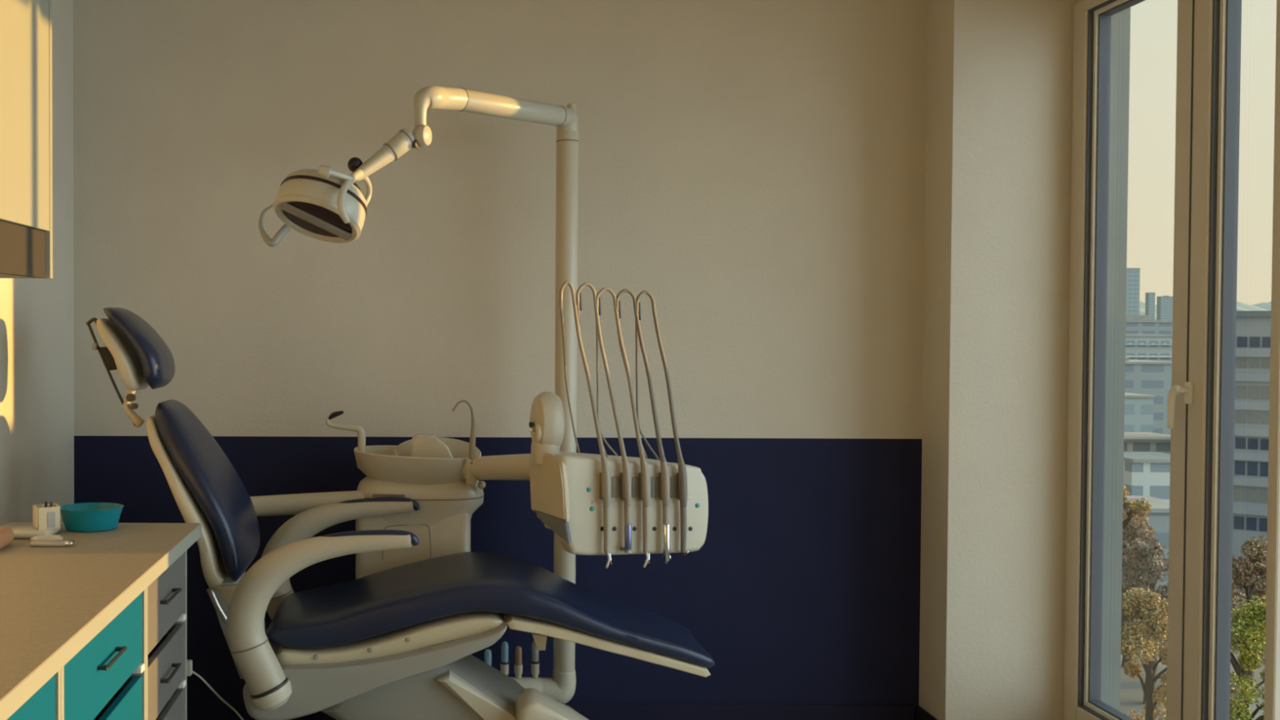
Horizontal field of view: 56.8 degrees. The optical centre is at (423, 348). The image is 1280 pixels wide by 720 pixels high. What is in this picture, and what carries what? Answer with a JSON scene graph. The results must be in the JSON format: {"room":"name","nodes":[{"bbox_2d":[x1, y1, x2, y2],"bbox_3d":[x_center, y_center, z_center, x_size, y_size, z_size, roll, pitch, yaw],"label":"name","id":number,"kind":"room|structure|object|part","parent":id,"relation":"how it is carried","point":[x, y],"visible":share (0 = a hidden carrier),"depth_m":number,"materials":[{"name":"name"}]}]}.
{"room":"dental clinic","nodes":[
{"label":"dental clinic","id":0,"kind":"room"},
{"bbox_2d":[0,0,74,522],"bbox_3d":[-1.377,0.025,1.051,0.200,2.800,6.300,0,1,0],"label":"wall","id":1,"kind":"structure","parent":0,"point":[37,383],"depth_m":3.90,"materials":[{"name":"paint"}]},
{"bbox_2d":[0,0,53,278],"bbox_3d":[-1.098,-0.723,1.875,0.348,1.134,1.977,0,1,0],"label":"upper cabinet","id":2,"kind":"object","parent":1,"relation":"attached to","point":[25,25],"visible":1,"depth_m":2.69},
{"bbox_2d":[72,0,927,719],"bbox_3d":[0.459,-0.031,4.300,3.872,2.800,0.200,0,1,0],"label":"wall","id":3,"kind":"structure","parent":0,"point":[754,168],"depth_m":4.20,"materials":[{"name":"paint"}]},
{"bbox_2d":[186,702,914,719],"bbox_3d":[0.257,1.336,4.219,3.077,0.068,0.014,0,1,0],"label":"baseboard","id":4,"kind":"structure","parent":3,"relation":"attached to","point":[195,711],"depth_m":4.21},
{"bbox_2d":[919,0,1076,719],"bbox_3d":[2.108,-0.021,4.093,0.575,2.800,0.215,0,1,0],"label":"pillar","id":5,"kind":"structure","parent":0,"point":[999,99],"depth_m":3.99,"materials":[{"name":"paint"}]},
{"bbox_2d":[915,705,937,719],"bbox_3d":[1.808,1.344,4.119,0.014,0.068,0.215,0,1,0],"label":"baseboard","id":6,"kind":"structure","parent":5,"relation":"attached to","point":[921,713],"depth_m":4.17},
{"bbox_3d":[2.317,0.040,0.943,0.155,2.800,6.085,0,1,0],"label":"wall","id":7,"kind":"structure","parent":0,"visible":0},
{"bbox_2d":[1101,7,1130,711],"bbox_3d":[2.354,0.058,3.959,0.077,2.480,0.054,0,1,0],"label":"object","id":8,"kind":"structure","parent":7,"relation":"attached to","point":[1120,21],"depth_m":3.93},
{"bbox_2d":[1063,0,1194,719],"bbox_3d":[2.246,0.063,3.659,0.137,2.480,0.655,0,1,0],"label":"window","id":9,"kind":"structure","parent":7,"relation":"in","point":[1091,53],"depth_m":3.88,"materials":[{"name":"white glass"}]},
{"bbox_3d":[2.200,0.170,3.360,0.046,0.127,0.043,0,1,0],"label":"handle","id":10,"kind":"part","parent":9,"relation":"part of","materials":[{"name":"plastic"}]},
{"bbox_2d":[1182,0,1279,719],"bbox_3d":[2.271,0.072,3.182,0.087,2.480,0.360,0,1,0],"label":"window","id":11,"kind":"structure","parent":7,"relation":"in","point":[1217,23],"depth_m":3.28,"materials":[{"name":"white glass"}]},
{"bbox_3d":[0.454,1.489,1.179,3.872,0.120,6.500,0,1,0],"label":"floor","id":12,"kind":"structure","parent":0,"visible":0},
{"bbox_2d":[7,668,61,719],"bbox_3d":[-0.945,0.981,1.717,0.651,0.866,0.613,0,1,0],"label":"base cabinet","id":13,"kind":"object","parent":12,"relation":"on","point":[45,704],"visible":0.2,"depth_m":1.94,"materials":[{"name":"laminate"}]},
{"bbox_2d":[0,522,201,719],"bbox_3d":[-0.947,0.534,1.396,0.665,0.038,3.570,0,1,0],"label":"countertop","id":14,"kind":"structure","parent":13,"relation":"on","point":[54,601],"depth_m":2.39,"materials":[{"name":"laminate"}]},
{"bbox_2d":[0,528,13,549],"bbox_3d":[-1.080,0.466,2.809,0.124,0.042,0.120,0,1,0],"label":"case","id":15,"kind":"object","parent":14,"relation":"on","point":[6,535],"visible":1,"depth_m":2.82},
{"bbox_2d":[0,523,62,538],"bbox_3d":[-1.033,0.474,2.992,0.153,0.020,0.135,0,1,0],"label":"tray","id":16,"kind":"object","parent":14,"relation":"on","point":[21,531],"visible":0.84,"depth_m":2.95,"materials":[{"name":"ceramic"}]},
{"bbox_2d":[32,503,60,529],"bbox_3d":[-0.979,0.437,2.988,0.060,0.057,0.062,0,1,-28],"label":"holder","id":17,"kind":"object","parent":16,"relation":"on","point":[46,517],"visible":1,"depth_m":2.96,"materials":[{"name":"white plastic"}]},
{"bbox_2d":[30,534,63,541],"bbox_3d":[-0.943,0.479,2.880,0.079,0.014,0.072,0,1,0],"label":"dish","id":18,"kind":"object","parent":14,"relation":"on","point":[45,536],"visible":0.53,"depth_m":2.90,"materials":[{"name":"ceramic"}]},
{"bbox_2d":[29,539,75,546],"bbox_3d":[-0.916,0.480,2.840,0.106,0.014,0.030,0,1,0],"label":"remote","id":19,"kind":"object","parent":14,"relation":"on","point":[34,543],"visible":1,"depth_m":2.83,"materials":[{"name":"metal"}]},
{"bbox_2d":[60,502,124,532],"bbox_3d":[-0.891,0.452,3.084,0.172,0.059,0.146,0,1,0],"label":"basin","id":20,"kind":"object","parent":14,"relation":"on","point":[80,517],"visible":0.99,"depth_m":3.04,"materials":[{"name":"teal plastic"}]},
{"bbox_2d":[61,588,146,719],"bbox_3d":[-0.945,0.969,2.332,0.651,0.866,0.613,0,1,0],"label":"base cabinet","id":21,"kind":"object","parent":12,"relation":"on","point":[106,679],"visible":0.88,"depth_m":2.36,"materials":[{"name":"laminate"}]},
{"bbox_3d":[-0.629,0.625,2.325,0.021,0.008,0.150,0,1,0],"label":"handle","id":22,"kind":"part","parent":21,"relation":"part of","materials":[{"name":"metal"}]},
{"bbox_3d":[-0.649,0.822,2.329,0.018,0.147,0.579,0,1,0],"label":"drawer","id":23,"kind":"part","parent":21,"relation":"part of","materials":[{"name":"teal laminate"}]},
{"bbox_2d":[146,550,186,719],"bbox_3d":[-0.945,0.958,2.866,0.651,0.866,0.453,0,1,0],"label":"base cabinet","id":24,"kind":"object","parent":12,"relation":"on","point":[166,596],"visible":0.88,"depth_m":2.88,"materials":[{"name":"laminate"}]},
{"bbox_3d":[-0.649,0.811,2.864,0.018,0.147,0.419,0,1,0],"label":"drawer","id":25,"kind":"part","parent":24,"relation":"part of","materials":[{"name":"white laminate"}]},
{"bbox_3d":[-0.648,0.619,2.860,0.018,0.177,0.419,0,1,0],"label":"drawer","id":26,"kind":"part","parent":24,"relation":"part of","materials":[{"name":"white laminate"}]},
{"bbox_3d":[-0.650,0.988,2.867,0.018,0.150,0.419,0,1,0],"label":"drawer","id":27,"kind":"part","parent":24,"relation":"part of","materials":[{"name":"white laminate"}]},
{"bbox_3d":[-0.629,0.806,2.864,0.021,0.008,0.150,0,1,0],"label":"handle","id":28,"kind":"part","parent":24,"relation":"part of","materials":[{"name":"metal"}]},
{"bbox_3d":[-0.629,0.614,2.860,0.021,0.008,0.150,0,1,0],"label":"handle","id":29,"kind":"part","parent":24,"relation":"part of","materials":[{"name":"metal"}]},
{"bbox_2d":[186,659,192,675],"bbox_3d":[-0.635,0.861,3.106,0.018,0.040,0.023,0,1,0],"label":"plug","id":30,"kind":"object","parent":24,"relation":"attached to","point":[189,662],"visible":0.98,"depth_m":3.10,"materials":[{"name":"white plastic"}]},
{"bbox_2d":[191,670,244,719],"bbox_3d":[-0.563,1.013,3.244,0.030,0.298,0.305,1,1,29],"label":"cable","id":31,"kind":"object","parent":30,"relation":"attached to","point":[193,672],"visible":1,"depth_m":3.20,"materials":[{"name":"white plastic"}]},
{"bbox_2d":[85,307,715,719],"bbox_3d":[-0.085,0.632,3.463,1.842,1.503,0.715,0,1,0],"label":"dental chair","id":32,"kind":"object","parent":12,"relation":"on","point":[399,642],"visible":0.99,"depth_m":3.26,"materials":[{"name":"blue leather"}]},
{"bbox_3d":[-0.983,-0.080,3.419,0.041,0.024,0.011,0,1,0],"label":"headrest lever","id":33,"kind":"part","parent":32,"relation":"part of","materials":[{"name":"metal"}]},
{"bbox_3d":[-0.953,-0.044,3.390,0.044,0.074,0.007,0,1,0],"label":"headrest rod","id":34,"kind":"part","parent":32,"relation":"part of","materials":[{"name":"metal"}]},
{"bbox_3d":[-0.927,0.076,3.422,0.150,0.310,0.008,0,1,0],"label":"headrest rod","id":35,"kind":"part","parent":32,"relation":"part of","materials":[{"name":"metal"}]},
{"bbox_2d":[102,307,175,389],"bbox_3d":[-0.852,-0.002,3.451,0.188,0.241,0.250,0,1,0],"label":"cushion","id":36,"kind":"object","parent":32,"relation":"on","point":[141,357],"depth_m":3.36,"materials":[{"name":"blue leather"}]},
{"bbox_2d":[155,399,260,582],"bbox_3d":[-0.650,0.410,3.459,0.277,0.506,0.451,0,1,0],"label":"cushion","id":37,"kind":"object","parent":32,"relation":"on","point":[206,489],"depth_m":3.28,"materials":[{"name":"blue leather"}]},
{"bbox_3d":[-0.592,0.740,3.315,0.066,0.106,0.018,0,1,0],"label":"hinge rod","id":38,"kind":"part","parent":32,"relation":"part of","materials":[{"name":"metal"}]},
{"bbox_3d":[-0.555,0.698,3.256,0.056,0.061,0.035,0,1,0],"label":"hinge plate","id":39,"kind":"part","parent":32,"relation":"part of","materials":[{"name":"beige plastic"}]},
{"bbox_2d":[251,679,292,711],"bbox_3d":[-0.419,0.953,3.169,0.110,0.080,0.115,0,1,0],"label":"cap","id":40,"kind":"object","parent":32,"relation":"on","point":[267,695],"depth_m":3.13,"materials":[{"name":"white plastic"}]},
{"bbox_3d":[-0.289,0.734,3.165,0.507,0.462,0.097,0,1,0],"label":"armrest","id":41,"kind":"part","parent":32,"relation":"part of","materials":[{"name":"white plastic"}]},
{"bbox_3d":[-0.289,0.723,3.765,0.507,0.462,0.097,0,1,0],"label":"armrest","id":42,"kind":"part","parent":32,"relation":"part of","materials":[{"name":"white plastic"}]},
{"bbox_3d":[0.109,1.110,3.472,0.838,0.410,0.340,0,1,0],"label":"lift arm","id":43,"kind":"part","parent":32,"relation":"part of","materials":[{"name":"white plastic"}]},
{"bbox_3d":[0.234,1.089,3.317,0.400,0.327,0.090,0,1,0],"label":"lift arm","id":44,"kind":"part","parent":32,"relation":"part of","materials":[{"name":"white plastic"}]},
{"bbox_2d":[265,551,715,667],"bbox_3d":[0.193,0.781,3.466,1.286,0.261,0.501,0,1,0],"label":"seat cushion","id":45,"kind":"object","parent":32,"relation":"on","point":[430,603],"depth_m":3.25,"materials":[{"name":"blue leather"}]},
{"bbox_2d":[249,130,578,703],"bbox_3d":[-0.052,0.314,3.937,1.162,2.120,0.359,0,1,0],"label":"dental unit","id":46,"kind":"object","parent":12,"relation":"on","point":[427,469],"visible":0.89,"depth_m":3.88,"materials":[{"name":"white plastic"}]},
{"bbox_3d":[-0.405,0.523,3.881,0.454,0.099,0.072,0,1,5],"label":"assistant arm","id":47,"kind":"part","parent":46,"relation":"part of","materials":[{"name":"white plastic"}]},
{"bbox_2d":[353,400,480,484],"bbox_3d":[-0.023,0.322,3.937,0.434,0.312,0.344,0,1,0],"label":"bowl","id":48,"kind":"object","parent":46,"relation":"on","point":[425,459],"depth_m":3.82,"materials":[{"name":"white ceramic"}]},
{"bbox_2d":[258,85,577,247],"bbox_3d":[0.013,-0.558,3.591,0.309,0.544,1.234,1,2,44],"label":"light","id":49,"kind":"object","parent":46,"relation":"attached to","point":[324,204],"visible":0.99,"depth_m":3.34,"materials":[{"name":"white plastic"}]},
{"bbox_3d":[-0.421,-0.343,3.205,0.078,0.125,0.073,1,1,36],"label":"head handle","id":50,"kind":"part","parent":49,"relation":"part of","materials":[{"name":"white plastic"}]},
{"bbox_3d":[-0.272,-0.485,3.160,0.037,0.037,0.035,0,1,0],"label":"knob","id":51,"kind":"part","parent":49,"relation":"part of","materials":[{"name":"white plastic"}]},
{"bbox_3d":[-0.234,-0.480,3.191,0.095,0.032,0.019,-1,1,-42],"label":"rod","id":52,"kind":"part","parent":49,"relation":"part of","materials":[{"name":"white ceramic"}]},
{"bbox_3d":[-0.070,-0.599,3.378,0.098,0.094,0.062,0,1,-23],"label":"arm","id":53,"kind":"part","parent":49,"relation":"part of","materials":[{"name":"white plastic"}]},
{"bbox_3d":[0.301,-0.778,3.745,0.069,0.084,0.553,1,2,45],"label":"arm","id":54,"kind":"part","parent":49,"relation":"part of","materials":[{"name":"white ceramic"}]},
{"bbox_2d":[394,437,481,457],"bbox_3d":[0.047,0.385,3.940,0.298,0.140,0.266,0,1,0],"label":"bowl","id":55,"kind":"object","parent":46,"relation":"on","point":[428,447],"depth_m":3.88,"materials":[{"name":"white ceramic"}]},
{"bbox_2d":[465,457,476,484],"bbox_3d":[0.157,0.407,3.817,0.036,0.088,0.042,0,1,0],"label":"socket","id":56,"kind":"object","parent":46,"relation":"attached to","point":[469,480],"depth_m":3.80,"materials":[{"name":"white plastic"}]},
{"bbox_3d":[0.192,0.454,3.839,0.028,0.028,0.028,0,1,0],"label":"collar knob","id":57,"kind":"part","parent":46,"relation":"part of","materials":[{"name":"white plastic"}]},
{"bbox_2d":[462,391,708,555],"bbox_3d":[0.478,0.372,3.702,0.512,0.486,0.728,0,1,-31],"label":"console","id":58,"kind":"object","parent":46,"relation":"attached to","point":[565,486],"visible":0.87,"depth_m":3.46,"materials":[{"name":"white plastic"}]},
{"bbox_3d":[0.256,0.384,3.748,0.426,0.121,0.086,1,2,44],"label":"console arm","id":59,"kind":"part","parent":58,"relation":"part of","materials":[{"name":"white plastic"}]},
{"bbox_2d":[559,280,612,568],"bbox_3d":[0.490,0.225,3.430,0.149,0.847,0.142,1,1,21],"label":"handpiece","id":60,"kind":"object","parent":58,"relation":"attached to","point":[605,479],"visible":1,"depth_m":3.38,"materials":[{"name":"metal"}]},
{"bbox_2d":[575,282,631,554],"bbox_3d":[0.542,0.208,3.419,0.158,0.807,0.132,-1,1,-40],"label":"handpiece","id":61,"kind":"object","parent":58,"relation":"attached to","point":[625,476],"visible":0.87,"depth_m":3.40,"materials":[{"name":"metal"}]},
{"bbox_3d":[0.464,-0.139,3.417,0.009,0.054,0.007,0,1,-23],"label":"whip rod","id":62,"kind":"part","parent":61,"relation":"part of","materials":[{"name":"metal"}]},
{"bbox_3d":[0.569,0.411,3.422,0.028,0.062,0.013,0,1,-17],"label":"holder panel","id":63,"kind":"part","parent":58,"relation":"part of","materials":[{"name":"white plastic"}]},
{"bbox_2d":[595,287,649,568],"bbox_3d":[0.598,0.235,3.481,0.167,0.836,0.138,0,1,8],"label":"handpiece","id":64,"kind":"object","parent":58,"relation":"attached to","point":[644,479],"visible":0.98,"depth_m":3.42,"materials":[{"name":"metal"}]},
{"bbox_3d":[0.524,-0.126,3.435,0.009,0.054,0.007,0,1,-23],"label":"whip rod","id":65,"kind":"part","parent":64,"relation":"part of","materials":[{"name":"metal"}]},
{"bbox_3d":[0.631,0.414,3.441,0.028,0.063,0.013,0,1,-17],"label":"holder panel","id":66,"kind":"part","parent":58,"relation":"part of","materials":[{"name":"white plastic"}]},
{"bbox_2d":[616,288,671,564],"bbox_3d":[0.666,0.233,3.458,0.163,0.824,0.130,-1,1,-40],"label":"handpiece","id":67,"kind":"object","parent":58,"relation":"attached to","point":[664,476],"visible":0.79,"depth_m":3.44,"materials":[{"name":"metal"}]},
{"bbox_3d":[0.587,-0.117,3.454,0.009,0.054,0.007,0,1,-23],"label":"whip rod","id":68,"kind":"part","parent":67,"relation":"part of","materials":[{"name":"metal"}]},
{"bbox_3d":[0.693,0.416,3.460,0.028,0.063,0.013,0,1,-17],"label":"holder panel","id":69,"kind":"part","parent":58,"relation":"part of","materials":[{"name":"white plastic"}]},
{"bbox_2d":[635,290,688,555],"bbox_3d":[0.717,0.225,3.516,0.169,0.801,0.152,0,1,0],"label":"handpiece","id":70,"kind":"object","parent":58,"relation":"attached to","point":[682,478],"visible":0.99,"depth_m":3.46,"materials":[{"name":"metal"}]},
{"bbox_3d":[0.650,-0.112,3.474,0.009,0.055,0.007,0,1,-23],"label":"whip rod","id":71,"kind":"part","parent":70,"relation":"part of","materials":[{"name":"metal"}]},
{"bbox_3d":[0.754,0.418,3.478,0.028,0.063,0.013,0,1,-17],"label":"holder panel","id":72,"kind":"part","parent":58,"relation":"part of","materials":[{"name":"white plastic"}]},
{"label":"outside","id":73,"kind":"structure","parent":0,"visible":0},
{"bbox_2d":[1120,577,1266,719],"bbox_3d":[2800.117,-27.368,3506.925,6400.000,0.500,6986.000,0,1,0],"label":"ground","id":74,"kind":"structure","parent":73,"point":[1131,693],"depth_m":94.36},
{"bbox_2d":[1125,267,1140,315],"bbox_3d":[544.529,-24.684,919.658,28.371,76.939,40.600,0,1,0],"label":"building","id":75,"kind":"structure","parent":74,"relation":"on","point":[1132,300],"depth_m":899.17,"materials":[{"name":"grey concrete"}]},
{"bbox_2d":[1120,485,1156,645],"bbox_3d":[64.849,20.189,106.322,4.904,15.114,4.861,0,1,0],"label":"tree","id":76,"kind":"object","parent":74,"relation":"on","point":[1142,508],"visible":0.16,"depth_m":105.96,"materials":[{"name":"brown plant"}]},
{"bbox_3d":[64.815,16.194,106.679,4.871,7.138,4.155,1,2,45],"label":"crown","id":77,"kind":"part","parent":76,"relation":"part of","materials":[{"name":"orange plant"}]},
{"bbox_2d":[1124,392,1155,432],"bbox_3d":[116.324,16.546,199.346,8.270,19.012,18.600,0,1,0],"label":"building","id":78,"kind":"structure","parent":74,"relation":"on","point":[1138,408],"depth_m":190.23,"materials":[{"name":"grey concrete"}]},
{"bbox_2d":[1121,519,1165,666],"bbox_3d":[61.140,21.329,100.438,5.744,13.044,5.510,0,1,0],"label":"tree","id":79,"kind":"object","parent":74,"relation":"on","point":[1135,529],"visible":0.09,"depth_m":99.51,"materials":[{"name":"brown plant"}]},
{"bbox_3d":[61.263,19.164,100.334,5.564,8.709,5.114,1,1,34],"label":"crown","id":80,"kind":"part","parent":79,"relation":"part of","materials":[{"name":"orange plant"}]},
{"bbox_2d":[1120,586,1168,719],"bbox_3d":[41.753,21.150,66.226,4.982,14.573,4.119,-1,1,-42],"label":"tree","id":81,"kind":"object","parent":74,"relation":"on","point":[1152,611],"visible":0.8,"depth_m":66.05,"materials":[{"name":"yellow plant"}]},
{"bbox_2d":[1120,537,1168,704],"bbox_3d":[57.216,21.533,90.124,5.632,13.002,6.020,0,1,0],"label":"tree","id":82,"kind":"object","parent":74,"relation":"on","point":[1149,555],"visible":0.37,"depth_m":89.99,"materials":[{"name":"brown plant"}]},
{"bbox_3d":[57.029,19.361,90.590,5.181,8.679,5.986,-1,1,-35],"label":"crown","id":83,"kind":"part","parent":82,"relation":"part of","materials":[{"name":"grey plant"}]},
{"bbox_2d":[1121,494,1169,629],"bbox_3d":[70.962,21.197,116.423,9.453,12.564,8.600,0,1,0],"label":"building","id":84,"kind":"structure","parent":74,"relation":"on","point":[1158,516],"depth_m":112.38,"materials":[{"name":"white concrete"}]},
{"bbox_2d":[1125,494,1141,501],"bbox_3d":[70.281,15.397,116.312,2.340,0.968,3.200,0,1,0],"label":"building","id":85,"kind":"structure","parent":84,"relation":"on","point":[1129,497],"depth_m":114.85,"materials":[{"name":"white concrete"}]},
{"bbox_2d":[1123,452,1170,501],"bbox_3d":[82.587,19.731,131.897,7.646,14.986,7.600,0,1,0],"label":"building","id":86,"kind":"structure","parent":74,"relation":"on","point":[1144,473],"depth_m":128.31,"materials":[{"name":"grey concrete"}]},
{"bbox_2d":[1124,431,1170,453],"bbox_3d":[95.710,19.287,155.092,11.356,15.080,11.200,0,1,0],"label":"building","id":87,"kind":"structure","parent":74,"relation":"on","point":[1134,442],"depth_m":150.27,"materials":[{"name":"grey concrete"}]},
{"bbox_2d":[1124,356,1172,435],"bbox_3d":[143.769,13.540,240.294,14.524,23.653,20.600,0,1,0],"label":"building","id":88,"kind":"structure","parent":74,"relation":"on","point":[1147,377],"depth_m":230.19,"materials":[{"name":"grey concrete"}]},
{"bbox_2d":[1124,333,1172,361],"bbox_3d":[190.566,10.171,312.439,23.314,27.964,26.200,0,1,0],"label":"building","id":89,"kind":"structure","parent":74,"relation":"on","point":[1138,346],"depth_m":300.01,"materials":[{"name":"grey concrete"}]},
{"bbox_2d":[1125,315,1172,334],"bbox_3d":[270.388,4.711,440.153,45.644,34.561,40.600,0,1,0],"label":"building","id":90,"kind":"structure","parent":74,"relation":"on","point":[1135,324],"depth_m":419.89,"materials":[{"name":"grey concrete"}]},
{"bbox_2d":[1145,292,1155,319],"bbox_3d":[820.752,-27.888,1302.647,7.288,70.666,6.600,0,1,0],"label":"building","id":91,"kind":"structure","parent":74,"relation":"on","point":[1149,296],"depth_m":1299.37,"materials":[{"name":"grey concrete"}]},
{"bbox_2d":[1156,295,1173,319],"bbox_3d":[969.483,-32.374,1503.588,22.077,73.011,8.600,0,1,0],"label":"building","id":92,"kind":"structure","parent":74,"relation":"on","point":[1165,303],"depth_m":1499.22,"materials":[{"name":"grey concrete"}]},
{"bbox_2d":[1229,680,1239,702],"bbox_3d":[39.457,21.796,58.292,4.168,13.569,3.850,0,1,0],"label":"tree","id":93,"kind":"object","parent":74,"relation":"on","point":[1234,691],"visible":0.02,"depth_m":58.30,"materials":[{"name":"green plant"}]},
{"bbox_2d":[1229,594,1266,719],"bbox_3d":[44.136,20.878,62.376,4.684,15.279,4.919,-1,1,-34],"label":"tree","id":94,"kind":"object","parent":74,"relation":"on","point":[1248,645],"visible":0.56,"depth_m":61.29,"materials":[{"name":"green plant"}]},
{"bbox_2d":[1231,535,1266,685],"bbox_3d":[68.241,22.112,95.503,7.090,13.362,7.051,0,1,0],"label":"tree","id":95,"kind":"object","parent":74,"relation":"on","point":[1247,577],"visible":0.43,"depth_m":94.93,"materials":[{"name":"green plant"}]},
{"bbox_2d":[1231,311,1271,565],"bbox_3d":[108.575,11.324,140.443,27.960,31.660,26.634,0,1,0],"label":"office building","id":96,"kind":"structure","parent":74,"relation":"on","point":[1253,328],"depth_m":137.49,"materials":[{"name":"concrete"}]},
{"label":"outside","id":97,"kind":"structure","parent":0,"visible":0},
{"bbox_2d":[1139,301,1271,319],"bbox_3d":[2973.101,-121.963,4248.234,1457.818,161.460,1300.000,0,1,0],"label":"hill","id":98,"kind":"structure","parent":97,"point":[1241,306],"depth_m":4055.47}
]}

